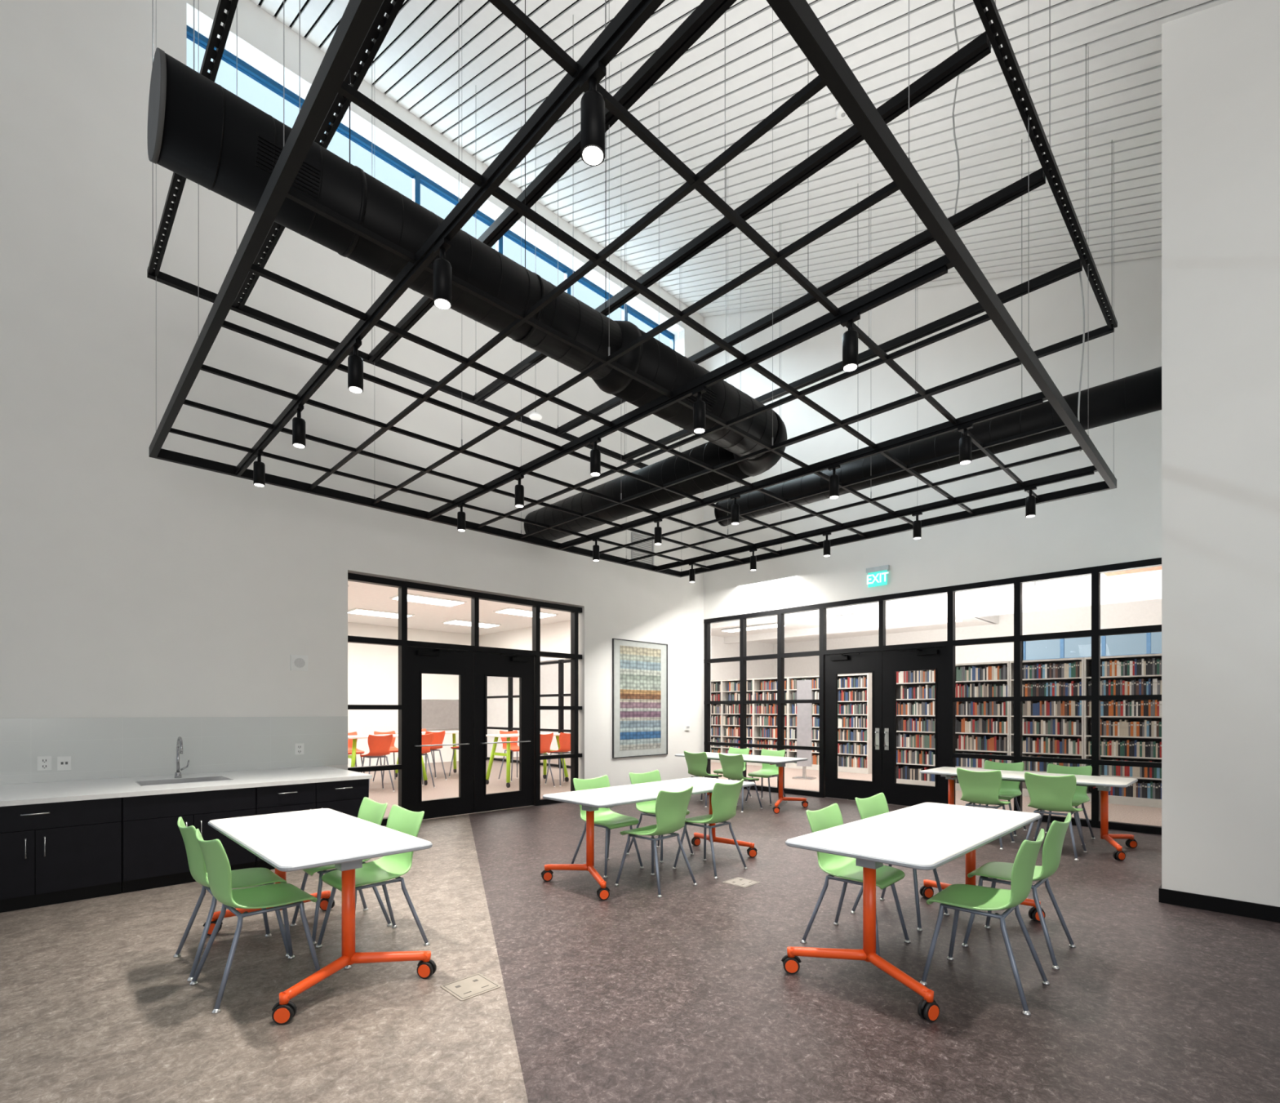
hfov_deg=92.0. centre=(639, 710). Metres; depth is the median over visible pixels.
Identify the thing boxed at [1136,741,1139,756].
book
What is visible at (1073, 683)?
book
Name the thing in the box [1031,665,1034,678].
book
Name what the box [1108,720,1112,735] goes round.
book
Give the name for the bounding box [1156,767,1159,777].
book
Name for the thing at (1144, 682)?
book
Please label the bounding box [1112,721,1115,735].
book
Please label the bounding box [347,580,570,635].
ceiling
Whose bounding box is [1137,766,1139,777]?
book
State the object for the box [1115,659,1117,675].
book
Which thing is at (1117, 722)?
book
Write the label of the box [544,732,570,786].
chair
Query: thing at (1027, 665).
book
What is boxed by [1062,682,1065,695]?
book
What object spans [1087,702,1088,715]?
book
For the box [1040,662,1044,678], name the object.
book
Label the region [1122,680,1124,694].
book
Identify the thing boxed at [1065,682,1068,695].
book
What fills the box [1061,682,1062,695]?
book
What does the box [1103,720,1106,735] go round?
book
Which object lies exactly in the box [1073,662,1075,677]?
book
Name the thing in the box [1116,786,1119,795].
book
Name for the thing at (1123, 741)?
book
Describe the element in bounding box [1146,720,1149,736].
book
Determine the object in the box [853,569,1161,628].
soffit
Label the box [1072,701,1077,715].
book
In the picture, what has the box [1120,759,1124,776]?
book
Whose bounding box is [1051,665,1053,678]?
book
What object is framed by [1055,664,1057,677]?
book
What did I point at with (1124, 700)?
book
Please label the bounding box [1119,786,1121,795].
book
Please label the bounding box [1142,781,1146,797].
book
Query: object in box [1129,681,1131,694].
book
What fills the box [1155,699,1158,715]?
book
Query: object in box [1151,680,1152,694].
book
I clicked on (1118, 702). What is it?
book
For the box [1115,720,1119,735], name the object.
book
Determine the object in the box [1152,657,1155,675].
book
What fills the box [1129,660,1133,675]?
book
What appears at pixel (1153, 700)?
book
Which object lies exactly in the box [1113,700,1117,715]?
book
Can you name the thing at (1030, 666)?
book
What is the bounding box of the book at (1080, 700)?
[1080,700,1081,715]
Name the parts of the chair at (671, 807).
leg, leg, seat frame, leg, leg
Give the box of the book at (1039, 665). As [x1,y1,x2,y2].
[1038,664,1040,678]
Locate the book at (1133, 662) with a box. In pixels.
[1132,661,1134,675]
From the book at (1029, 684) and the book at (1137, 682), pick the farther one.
the book at (1029, 684)
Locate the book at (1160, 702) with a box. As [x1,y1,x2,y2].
[1159,701,1161,715]
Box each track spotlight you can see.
[253,449,265,486]
[292,404,305,448]
[347,338,363,393]
[433,237,451,309]
[457,502,465,531]
[515,474,524,507]
[579,60,606,165]
[589,437,600,475]
[592,537,599,561]
[653,518,662,545]
[688,562,695,582]
[692,386,706,433]
[730,494,740,524]
[749,548,756,570]
[822,532,831,556]
[827,464,839,498]
[840,312,860,371]
[911,511,922,539]
[957,423,973,464]
[1024,486,1036,517]
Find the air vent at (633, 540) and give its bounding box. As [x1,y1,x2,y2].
[631,531,653,564]
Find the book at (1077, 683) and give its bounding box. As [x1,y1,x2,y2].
[1077,683,1079,695]
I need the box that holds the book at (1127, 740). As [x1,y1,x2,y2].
[1126,739,1130,755]
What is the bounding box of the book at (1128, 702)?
[1128,702,1129,715]
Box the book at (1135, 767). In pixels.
[1134,766,1137,777]
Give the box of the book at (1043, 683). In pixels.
[1042,682,1045,696]
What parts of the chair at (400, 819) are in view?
leg, leg, seat frame, leg, leg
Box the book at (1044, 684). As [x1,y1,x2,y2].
[1044,684,1045,696]
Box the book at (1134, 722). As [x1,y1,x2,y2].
[1133,721,1136,736]
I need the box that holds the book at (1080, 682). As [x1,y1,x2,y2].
[1079,681,1081,695]
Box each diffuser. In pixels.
[721,624,777,631]
[835,615,853,619]
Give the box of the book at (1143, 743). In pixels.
[1142,742,1145,756]
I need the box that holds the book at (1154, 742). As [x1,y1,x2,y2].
[1153,741,1156,757]
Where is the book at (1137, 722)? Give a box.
[1136,721,1139,736]
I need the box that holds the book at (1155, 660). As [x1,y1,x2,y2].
[1155,660,1156,674]
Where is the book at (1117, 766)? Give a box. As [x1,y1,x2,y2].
[1115,759,1119,775]
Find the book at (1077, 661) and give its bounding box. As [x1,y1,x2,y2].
[1075,661,1077,677]
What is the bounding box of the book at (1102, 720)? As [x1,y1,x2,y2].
[1101,719,1105,735]
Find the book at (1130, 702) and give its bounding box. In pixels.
[1129,702,1131,715]
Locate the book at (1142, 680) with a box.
[1141,679,1144,694]
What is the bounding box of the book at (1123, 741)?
[1122,740,1124,755]
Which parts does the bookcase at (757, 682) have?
shelf, shelf, shelf, shelf, kick plate, panel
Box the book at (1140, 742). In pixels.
[1139,741,1143,756]
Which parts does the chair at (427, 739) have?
leg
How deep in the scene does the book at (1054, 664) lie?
9.69 m
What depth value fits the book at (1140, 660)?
8.93 m
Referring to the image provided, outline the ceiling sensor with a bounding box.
[835,103,848,119]
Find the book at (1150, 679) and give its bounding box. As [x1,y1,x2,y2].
[1148,678,1151,694]
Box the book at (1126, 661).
[1124,660,1127,675]
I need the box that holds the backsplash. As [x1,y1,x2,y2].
[0,715,347,784]
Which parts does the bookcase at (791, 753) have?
shelf, kick plate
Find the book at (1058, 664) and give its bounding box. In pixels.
[1057,664,1059,677]
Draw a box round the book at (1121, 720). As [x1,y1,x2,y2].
[1119,719,1123,736]
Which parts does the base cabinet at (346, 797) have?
drawer, door, handle, door, drawer, handle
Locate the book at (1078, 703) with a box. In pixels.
[1077,702,1079,715]
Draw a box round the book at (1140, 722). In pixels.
[1139,721,1143,736]
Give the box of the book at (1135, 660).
[1134,658,1137,675]
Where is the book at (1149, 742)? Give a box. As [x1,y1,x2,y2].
[1148,741,1151,757]
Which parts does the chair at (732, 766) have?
leg, leg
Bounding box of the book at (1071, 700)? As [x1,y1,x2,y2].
[1071,700,1075,715]
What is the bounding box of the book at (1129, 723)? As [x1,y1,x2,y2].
[1128,721,1130,736]
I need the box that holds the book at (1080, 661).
[1080,661,1081,676]
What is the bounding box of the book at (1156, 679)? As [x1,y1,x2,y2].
[1155,678,1158,694]
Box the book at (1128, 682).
[1127,681,1129,694]
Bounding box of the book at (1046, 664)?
[1044,663,1047,678]
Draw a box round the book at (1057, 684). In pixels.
[1056,683,1058,696]
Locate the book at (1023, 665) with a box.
[1022,665,1023,679]
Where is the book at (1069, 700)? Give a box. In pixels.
[1069,700,1071,715]
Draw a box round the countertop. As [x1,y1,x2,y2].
[0,765,372,806]
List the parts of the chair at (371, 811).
leg, leg, seat frame, leg, leg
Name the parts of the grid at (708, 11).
hanger rod, hanger rod, hanger rod, hanger rod, hanger rod, hanger rod, strut rail, hanger rod, hanger rod, hanger rod, hanger rod, hanger rod, hanger rod, hanger rod, strut rail, strut rail, strut rail, hanger rod, hanger rod, hanger rod, hanger rod, hanger rod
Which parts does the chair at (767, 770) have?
leg, leg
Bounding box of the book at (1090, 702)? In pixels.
[1088,701,1091,715]
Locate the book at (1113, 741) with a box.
[1111,740,1115,755]
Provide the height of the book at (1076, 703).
0.215 m
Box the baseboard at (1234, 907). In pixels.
[1159,884,1279,922]
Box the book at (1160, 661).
[1159,660,1161,674]
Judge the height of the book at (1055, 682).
0.240 m
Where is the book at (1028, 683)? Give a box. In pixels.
[1027,683,1031,696]
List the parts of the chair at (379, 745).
leg, seat frame, leg, leg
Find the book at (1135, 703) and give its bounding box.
[1133,702,1136,715]
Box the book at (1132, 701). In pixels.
[1131,700,1135,715]
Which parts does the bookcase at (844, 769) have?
shelf, shelf, shelf, shelf, shelf, shelf, shelf, kick plate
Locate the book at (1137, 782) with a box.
[1136,782,1139,797]
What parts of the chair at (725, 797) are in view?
leg, leg, seat frame, leg, leg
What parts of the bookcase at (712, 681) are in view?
kick plate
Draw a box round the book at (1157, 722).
[1156,720,1159,737]
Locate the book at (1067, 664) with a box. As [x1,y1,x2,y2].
[1066,663,1068,677]
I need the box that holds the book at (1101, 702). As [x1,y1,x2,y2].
[1100,701,1103,715]
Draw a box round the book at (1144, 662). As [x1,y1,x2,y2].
[1143,661,1146,675]
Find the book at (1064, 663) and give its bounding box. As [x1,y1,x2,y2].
[1064,662,1066,677]
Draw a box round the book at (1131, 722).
[1130,721,1133,736]
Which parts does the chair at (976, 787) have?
seat frame, leg, leg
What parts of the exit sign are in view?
sign panel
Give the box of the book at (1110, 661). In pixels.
[1109,660,1113,675]
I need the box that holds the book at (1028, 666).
[1027,666,1029,678]
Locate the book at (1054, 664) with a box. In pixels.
[1053,663,1057,677]
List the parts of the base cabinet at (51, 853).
door, handle, handle, handle, drawer, door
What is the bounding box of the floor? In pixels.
[0,756,1279,1102]
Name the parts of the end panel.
sign panel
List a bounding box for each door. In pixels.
[407,646,473,819]
[473,651,533,812]
[825,650,882,799]
[882,646,946,806]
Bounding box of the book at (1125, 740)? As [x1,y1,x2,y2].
[1124,740,1126,755]
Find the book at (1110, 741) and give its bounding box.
[1109,740,1111,755]
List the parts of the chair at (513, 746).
leg, leg, leg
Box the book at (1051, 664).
[1049,662,1053,678]
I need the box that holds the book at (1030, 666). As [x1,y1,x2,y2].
[1029,665,1031,678]
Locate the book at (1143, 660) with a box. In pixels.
[1142,658,1145,675]
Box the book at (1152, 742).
[1151,741,1153,757]
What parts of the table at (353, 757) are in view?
leg, leg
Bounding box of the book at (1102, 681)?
[1101,680,1103,695]
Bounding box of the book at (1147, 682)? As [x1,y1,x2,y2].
[1146,681,1148,694]
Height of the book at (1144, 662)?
0.205 m
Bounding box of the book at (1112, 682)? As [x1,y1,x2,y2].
[1111,681,1113,695]
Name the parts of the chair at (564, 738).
leg, leg, seat frame, leg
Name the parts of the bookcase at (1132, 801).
shelf, shelf, shelf, shelf, shelf, kick plate, shelf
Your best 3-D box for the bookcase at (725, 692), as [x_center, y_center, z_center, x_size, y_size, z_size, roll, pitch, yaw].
[2.599,0.285,16.065,0.260,2.190,1.000,0,0,-45]
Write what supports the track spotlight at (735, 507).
hanging from the grid at (797, 16)
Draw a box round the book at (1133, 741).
[1132,740,1134,756]
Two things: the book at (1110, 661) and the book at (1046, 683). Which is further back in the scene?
the book at (1046, 683)
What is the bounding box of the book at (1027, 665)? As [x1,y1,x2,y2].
[1026,664,1029,679]
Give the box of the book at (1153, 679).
[1152,678,1155,694]
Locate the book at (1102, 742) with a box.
[1101,741,1103,755]
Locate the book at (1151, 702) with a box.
[1151,702,1152,715]
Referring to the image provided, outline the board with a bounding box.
[422,698,458,729]
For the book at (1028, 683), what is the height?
0.225 m
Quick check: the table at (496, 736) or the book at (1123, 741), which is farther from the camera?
the table at (496, 736)
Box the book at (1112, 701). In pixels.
[1111,700,1113,715]
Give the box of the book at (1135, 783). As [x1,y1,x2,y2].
[1133,781,1137,797]
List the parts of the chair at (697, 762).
seat frame, leg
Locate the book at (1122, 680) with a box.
[1120,679,1124,694]
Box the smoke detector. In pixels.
[528,412,542,420]
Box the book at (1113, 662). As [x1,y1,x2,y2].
[1111,661,1115,675]
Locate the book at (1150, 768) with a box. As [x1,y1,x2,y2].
[1149,760,1151,777]
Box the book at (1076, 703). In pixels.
[1075,702,1077,715]
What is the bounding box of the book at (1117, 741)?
[1115,740,1118,755]
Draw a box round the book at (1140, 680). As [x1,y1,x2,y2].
[1138,679,1141,694]
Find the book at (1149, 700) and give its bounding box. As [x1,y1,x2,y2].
[1148,699,1151,715]
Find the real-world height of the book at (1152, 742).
0.225 m
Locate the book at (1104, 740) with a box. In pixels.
[1103,738,1107,755]
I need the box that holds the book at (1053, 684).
[1052,683,1054,696]
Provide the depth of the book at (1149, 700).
8.86 m
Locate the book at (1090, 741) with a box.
[1089,741,1091,755]
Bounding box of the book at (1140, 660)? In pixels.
[1139,659,1142,675]
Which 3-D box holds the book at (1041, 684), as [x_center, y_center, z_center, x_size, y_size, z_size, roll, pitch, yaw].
[6.434,-0.318,9.868,0.161,0.205,0.021,0,0,-45]
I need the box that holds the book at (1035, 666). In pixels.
[1034,665,1036,678]
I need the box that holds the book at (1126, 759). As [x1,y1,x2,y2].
[1124,759,1128,776]
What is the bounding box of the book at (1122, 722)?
[1121,721,1124,736]
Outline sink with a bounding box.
[134,775,232,786]
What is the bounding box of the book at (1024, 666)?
[1023,665,1026,679]
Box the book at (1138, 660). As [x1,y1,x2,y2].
[1137,659,1139,675]
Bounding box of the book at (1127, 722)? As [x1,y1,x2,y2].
[1126,721,1129,736]
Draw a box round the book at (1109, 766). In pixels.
[1108,764,1111,775]
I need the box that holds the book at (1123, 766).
[1122,765,1124,776]
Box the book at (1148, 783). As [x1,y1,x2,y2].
[1147,782,1150,798]
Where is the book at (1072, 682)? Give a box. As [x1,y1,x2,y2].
[1071,680,1075,695]
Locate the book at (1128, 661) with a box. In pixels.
[1127,660,1130,675]
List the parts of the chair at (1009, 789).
leg, leg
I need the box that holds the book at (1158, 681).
[1157,680,1159,694]
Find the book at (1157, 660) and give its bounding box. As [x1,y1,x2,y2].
[1156,658,1160,674]
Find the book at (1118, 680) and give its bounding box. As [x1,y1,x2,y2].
[1118,680,1119,694]
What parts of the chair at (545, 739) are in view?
leg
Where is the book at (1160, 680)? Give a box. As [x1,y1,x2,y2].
[1160,680,1161,694]
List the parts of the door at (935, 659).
pull handle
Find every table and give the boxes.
[203,808,436,1024]
[347,733,427,785]
[395,730,458,777]
[485,732,568,787]
[540,777,757,900]
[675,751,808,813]
[781,802,1044,1022]
[920,766,1137,860]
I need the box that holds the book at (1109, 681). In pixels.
[1108,680,1112,695]
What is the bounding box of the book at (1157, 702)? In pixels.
[1157,702,1159,715]
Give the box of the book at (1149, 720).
[1149,720,1152,736]
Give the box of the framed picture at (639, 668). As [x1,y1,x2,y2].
[612,638,667,758]
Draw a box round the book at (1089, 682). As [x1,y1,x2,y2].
[1088,681,1090,695]
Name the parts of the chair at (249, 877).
leg, leg, seat frame, leg, leg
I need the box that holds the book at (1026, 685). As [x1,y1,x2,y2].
[1025,684,1027,696]
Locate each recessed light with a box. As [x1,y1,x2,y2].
[347,607,414,617]
[389,592,466,606]
[441,618,501,627]
[493,607,558,617]
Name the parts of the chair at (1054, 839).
leg, leg, seat frame, leg, leg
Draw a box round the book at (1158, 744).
[1157,742,1159,757]
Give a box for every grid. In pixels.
[146,0,1117,468]
[148,0,1116,577]
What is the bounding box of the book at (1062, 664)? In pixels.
[1061,663,1064,677]
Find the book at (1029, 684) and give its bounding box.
[1029,684,1031,696]
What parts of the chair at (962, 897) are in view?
leg, leg, seat frame, leg, leg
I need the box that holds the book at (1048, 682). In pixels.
[1048,681,1052,696]
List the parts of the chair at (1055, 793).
leg, leg, seat frame, leg, leg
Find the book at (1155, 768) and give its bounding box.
[1154,761,1158,777]
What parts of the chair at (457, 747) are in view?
leg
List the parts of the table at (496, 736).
leg, leg, leg, leg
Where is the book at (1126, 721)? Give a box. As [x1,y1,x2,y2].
[1124,720,1128,736]
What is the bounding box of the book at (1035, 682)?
[1034,681,1038,696]
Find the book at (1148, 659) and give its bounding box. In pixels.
[1147,657,1151,675]
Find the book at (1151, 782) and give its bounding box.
[1150,781,1154,798]
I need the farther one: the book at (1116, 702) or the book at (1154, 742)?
the book at (1116, 702)
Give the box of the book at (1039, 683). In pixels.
[1038,682,1042,696]
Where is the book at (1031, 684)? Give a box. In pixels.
[1031,684,1032,696]
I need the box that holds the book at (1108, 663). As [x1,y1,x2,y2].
[1106,662,1109,675]
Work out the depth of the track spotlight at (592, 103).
1.89 m
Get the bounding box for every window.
[186,25,674,350]
[347,572,582,826]
[485,659,570,768]
[703,557,1161,835]
[1022,632,1158,660]
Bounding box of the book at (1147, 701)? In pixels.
[1146,700,1148,715]
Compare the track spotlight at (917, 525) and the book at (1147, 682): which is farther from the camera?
the book at (1147, 682)
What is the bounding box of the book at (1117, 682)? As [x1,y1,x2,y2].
[1115,680,1118,695]
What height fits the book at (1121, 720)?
0.240 m
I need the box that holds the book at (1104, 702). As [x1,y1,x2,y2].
[1103,701,1106,715]
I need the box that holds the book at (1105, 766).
[1104,764,1106,775]
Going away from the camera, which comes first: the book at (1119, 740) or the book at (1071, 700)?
the book at (1119, 740)
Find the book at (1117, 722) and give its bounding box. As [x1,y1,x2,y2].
[1117,721,1119,735]
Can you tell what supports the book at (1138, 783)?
on the bookcase at (1132, 801)
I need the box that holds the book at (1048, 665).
[1047,664,1049,678]
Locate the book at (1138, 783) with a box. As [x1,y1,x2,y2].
[1137,782,1140,797]
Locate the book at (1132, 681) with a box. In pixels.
[1131,680,1133,694]
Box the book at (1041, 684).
[1040,684,1042,696]
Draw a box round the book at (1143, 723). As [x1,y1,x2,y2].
[1142,722,1144,736]
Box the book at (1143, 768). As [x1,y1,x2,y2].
[1142,760,1146,777]
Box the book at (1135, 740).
[1134,739,1137,756]
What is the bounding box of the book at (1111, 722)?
[1111,721,1112,735]
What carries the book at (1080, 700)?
on the bookcase at (1031, 662)
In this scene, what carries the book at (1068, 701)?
on the bookcase at (1031, 662)
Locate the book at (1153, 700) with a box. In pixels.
[1152,699,1155,715]
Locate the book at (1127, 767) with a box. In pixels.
[1126,766,1129,776]
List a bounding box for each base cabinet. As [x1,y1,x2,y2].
[0,797,121,912]
[121,786,255,893]
[255,778,368,869]
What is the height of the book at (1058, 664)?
0.205 m
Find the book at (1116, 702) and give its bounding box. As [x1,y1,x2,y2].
[1115,702,1117,715]
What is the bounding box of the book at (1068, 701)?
[1066,700,1069,715]
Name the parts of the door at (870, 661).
pull handle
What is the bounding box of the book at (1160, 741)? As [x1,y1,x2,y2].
[1160,741,1161,757]
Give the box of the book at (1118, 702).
[1117,701,1119,715]
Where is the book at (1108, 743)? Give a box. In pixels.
[1106,741,1109,755]
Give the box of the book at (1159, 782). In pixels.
[1158,781,1161,799]
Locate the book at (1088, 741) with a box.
[1088,741,1089,754]
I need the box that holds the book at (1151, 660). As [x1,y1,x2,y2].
[1150,658,1152,675]
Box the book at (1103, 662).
[1102,661,1104,676]
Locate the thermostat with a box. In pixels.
[684,724,689,730]
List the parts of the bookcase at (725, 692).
shelf, panel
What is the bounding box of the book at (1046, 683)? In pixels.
[1045,682,1048,696]
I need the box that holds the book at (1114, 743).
[1113,741,1115,755]
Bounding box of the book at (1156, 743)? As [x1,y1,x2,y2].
[1155,742,1157,757]
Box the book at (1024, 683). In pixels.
[1022,682,1027,696]
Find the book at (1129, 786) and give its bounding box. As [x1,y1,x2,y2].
[1127,785,1130,796]
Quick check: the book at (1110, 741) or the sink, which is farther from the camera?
the book at (1110, 741)
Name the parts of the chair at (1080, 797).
leg, leg, leg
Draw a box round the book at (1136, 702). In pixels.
[1136,702,1137,715]
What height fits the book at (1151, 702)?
0.205 m
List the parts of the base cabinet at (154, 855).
door, drawer, door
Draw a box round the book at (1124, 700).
[1123,699,1127,715]
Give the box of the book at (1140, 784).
[1139,782,1142,797]
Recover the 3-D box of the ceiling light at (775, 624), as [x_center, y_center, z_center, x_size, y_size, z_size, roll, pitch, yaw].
[4.046,-2.975,22.246,0.600,0.050,2.400,0,0,-45]
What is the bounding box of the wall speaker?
[290,654,307,671]
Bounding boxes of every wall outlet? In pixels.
[37,755,51,770]
[57,755,71,770]
[294,742,303,754]
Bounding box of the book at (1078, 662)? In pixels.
[1077,661,1079,677]
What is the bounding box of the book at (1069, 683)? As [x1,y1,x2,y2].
[1069,683,1071,695]
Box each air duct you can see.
[146,0,786,541]
[714,139,1161,526]
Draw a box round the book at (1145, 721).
[1144,720,1147,736]
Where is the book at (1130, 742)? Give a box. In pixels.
[1128,741,1132,756]
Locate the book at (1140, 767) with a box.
[1139,766,1142,777]
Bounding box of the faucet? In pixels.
[174,736,189,777]
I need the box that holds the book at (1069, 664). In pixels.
[1068,662,1072,677]
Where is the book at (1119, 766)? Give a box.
[1118,760,1120,776]
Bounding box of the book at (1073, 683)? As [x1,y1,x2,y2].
[1073,683,1075,695]
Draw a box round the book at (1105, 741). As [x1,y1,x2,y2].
[1105,741,1107,755]
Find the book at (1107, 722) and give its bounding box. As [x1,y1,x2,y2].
[1106,720,1108,735]
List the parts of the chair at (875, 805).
leg, leg, leg, leg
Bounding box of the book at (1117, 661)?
[1116,660,1120,675]
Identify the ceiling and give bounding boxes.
[249,0,1232,316]
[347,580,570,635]
[711,573,1106,644]
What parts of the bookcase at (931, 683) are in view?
shelf, shelf, shelf, shelf, shelf, shelf, shelf, kick plate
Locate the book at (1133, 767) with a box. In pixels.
[1132,766,1134,777]
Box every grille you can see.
[255,134,319,198]
[293,657,305,667]
[687,379,716,411]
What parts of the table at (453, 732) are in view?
leg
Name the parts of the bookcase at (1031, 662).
kick plate, shelf, shelf, shelf, shelf, shelf, panel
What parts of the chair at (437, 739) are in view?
leg, leg, leg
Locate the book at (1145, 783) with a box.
[1144,782,1147,798]
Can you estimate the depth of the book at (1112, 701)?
9.17 m
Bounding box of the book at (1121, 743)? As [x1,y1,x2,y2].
[1120,742,1122,755]
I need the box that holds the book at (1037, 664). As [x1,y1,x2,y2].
[1036,663,1040,678]
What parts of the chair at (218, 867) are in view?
leg, leg, seat frame, leg, leg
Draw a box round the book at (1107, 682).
[1106,681,1108,695]
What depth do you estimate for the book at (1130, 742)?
9.02 m
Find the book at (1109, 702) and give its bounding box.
[1108,701,1111,715]
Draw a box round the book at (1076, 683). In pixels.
[1075,682,1079,695]
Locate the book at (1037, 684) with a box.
[1035,683,1038,696]
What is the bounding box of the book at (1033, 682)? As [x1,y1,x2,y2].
[1032,682,1034,696]
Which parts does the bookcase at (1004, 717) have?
kick plate, shelf, shelf, shelf, shelf, shelf, panel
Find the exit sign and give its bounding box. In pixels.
[866,564,889,587]
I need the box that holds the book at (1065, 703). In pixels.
[1064,702,1066,715]
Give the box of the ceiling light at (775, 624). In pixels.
[720,622,786,631]
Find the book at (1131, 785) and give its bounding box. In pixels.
[1130,783,1133,796]
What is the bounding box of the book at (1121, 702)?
[1120,701,1123,715]
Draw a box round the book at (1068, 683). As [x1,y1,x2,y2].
[1067,683,1069,695]
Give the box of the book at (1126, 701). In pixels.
[1125,700,1129,715]
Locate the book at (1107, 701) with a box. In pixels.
[1106,700,1109,715]
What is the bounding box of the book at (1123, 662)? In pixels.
[1123,662,1124,675]
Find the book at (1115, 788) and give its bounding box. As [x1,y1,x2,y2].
[1114,786,1116,795]
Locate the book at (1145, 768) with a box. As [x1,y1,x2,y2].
[1144,767,1147,777]
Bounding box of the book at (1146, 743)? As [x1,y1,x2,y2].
[1145,742,1148,756]
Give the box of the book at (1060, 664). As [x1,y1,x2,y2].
[1059,663,1061,677]
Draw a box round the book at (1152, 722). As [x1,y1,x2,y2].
[1151,720,1153,736]
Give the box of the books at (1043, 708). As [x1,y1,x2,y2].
[711,664,1081,788]
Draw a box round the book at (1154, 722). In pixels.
[1153,720,1156,737]
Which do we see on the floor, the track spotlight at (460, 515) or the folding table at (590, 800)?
the folding table at (590, 800)
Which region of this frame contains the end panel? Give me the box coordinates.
[791,680,816,779]
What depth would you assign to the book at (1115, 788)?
9.14 m
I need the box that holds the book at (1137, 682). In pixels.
[1136,680,1138,694]
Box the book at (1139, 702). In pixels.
[1137,701,1141,715]
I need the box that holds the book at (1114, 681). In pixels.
[1113,680,1117,695]
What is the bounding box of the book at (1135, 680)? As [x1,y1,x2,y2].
[1133,679,1137,694]
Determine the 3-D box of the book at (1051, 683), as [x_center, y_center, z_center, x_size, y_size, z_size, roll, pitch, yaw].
[6.524,-0.328,9.777,0.161,0.225,0.027,0,0,-45]
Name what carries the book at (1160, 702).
on the bookcase at (1132, 801)
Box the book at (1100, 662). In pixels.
[1100,662,1102,676]
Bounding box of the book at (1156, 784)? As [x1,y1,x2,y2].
[1155,782,1158,799]
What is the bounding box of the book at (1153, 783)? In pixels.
[1152,782,1156,798]
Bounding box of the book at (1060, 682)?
[1058,681,1063,696]
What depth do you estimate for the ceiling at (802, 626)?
21.42 m
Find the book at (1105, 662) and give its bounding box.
[1104,661,1107,675]
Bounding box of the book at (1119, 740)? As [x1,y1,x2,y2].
[1118,739,1121,755]
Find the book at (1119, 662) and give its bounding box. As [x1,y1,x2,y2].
[1119,662,1120,675]
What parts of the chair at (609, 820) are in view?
leg, seat frame, leg, leg, leg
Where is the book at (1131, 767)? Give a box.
[1129,766,1132,776]
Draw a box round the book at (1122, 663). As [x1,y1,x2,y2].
[1120,662,1123,675]
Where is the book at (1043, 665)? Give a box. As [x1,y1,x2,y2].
[1042,664,1044,678]
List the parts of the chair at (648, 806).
leg, seat frame, leg, leg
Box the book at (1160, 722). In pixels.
[1159,721,1161,737]
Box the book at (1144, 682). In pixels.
[1143,680,1147,694]
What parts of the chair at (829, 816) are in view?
leg, leg, seat frame, leg, leg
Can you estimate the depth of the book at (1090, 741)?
9.36 m
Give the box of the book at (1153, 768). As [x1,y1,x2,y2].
[1151,760,1155,777]
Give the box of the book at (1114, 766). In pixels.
[1113,759,1115,775]
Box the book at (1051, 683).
[1049,682,1054,696]
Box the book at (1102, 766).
[1101,764,1104,774]
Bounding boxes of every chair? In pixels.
[173,816,288,981]
[189,828,324,1013]
[290,796,392,944]
[315,804,430,968]
[347,731,364,773]
[360,733,395,791]
[372,730,398,782]
[422,728,434,772]
[422,733,435,787]
[425,730,446,779]
[448,746,458,777]
[497,729,519,782]
[540,732,555,786]
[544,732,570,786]
[571,774,644,877]
[614,786,697,897]
[626,769,693,862]
[672,778,747,879]
[684,751,722,807]
[713,746,751,797]
[718,752,762,812]
[744,748,787,804]
[800,803,911,955]
[849,792,949,930]
[920,828,1049,1015]
[956,767,1014,849]
[961,812,1075,969]
[977,760,1026,835]
[1024,771,1087,860]
[1033,763,1095,844]
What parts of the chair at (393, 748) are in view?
leg, leg, leg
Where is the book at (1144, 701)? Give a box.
[1143,700,1146,715]
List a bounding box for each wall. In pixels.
[0,0,703,786]
[347,622,480,767]
[480,620,570,662]
[487,599,1161,757]
[703,255,1161,777]
[1161,0,1279,906]
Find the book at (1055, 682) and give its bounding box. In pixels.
[1054,681,1058,696]
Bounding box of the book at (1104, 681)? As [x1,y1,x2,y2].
[1103,680,1107,695]
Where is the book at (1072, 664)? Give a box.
[1071,663,1073,677]
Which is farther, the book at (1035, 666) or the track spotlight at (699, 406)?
the book at (1035, 666)
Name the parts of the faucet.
spout, lever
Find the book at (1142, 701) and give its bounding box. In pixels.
[1141,700,1143,715]
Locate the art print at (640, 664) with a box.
[620,644,661,750]
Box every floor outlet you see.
[440,973,501,1000]
[722,876,759,887]
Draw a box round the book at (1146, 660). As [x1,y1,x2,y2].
[1146,660,1147,675]
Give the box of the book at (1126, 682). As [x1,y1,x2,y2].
[1124,680,1128,694]
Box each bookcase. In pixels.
[711,680,721,762]
[721,678,753,764]
[753,676,787,767]
[787,675,819,769]
[837,673,871,773]
[896,670,934,786]
[955,661,1008,791]
[1008,657,1084,796]
[1084,653,1161,808]
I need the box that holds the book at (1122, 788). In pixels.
[1121,786,1124,795]

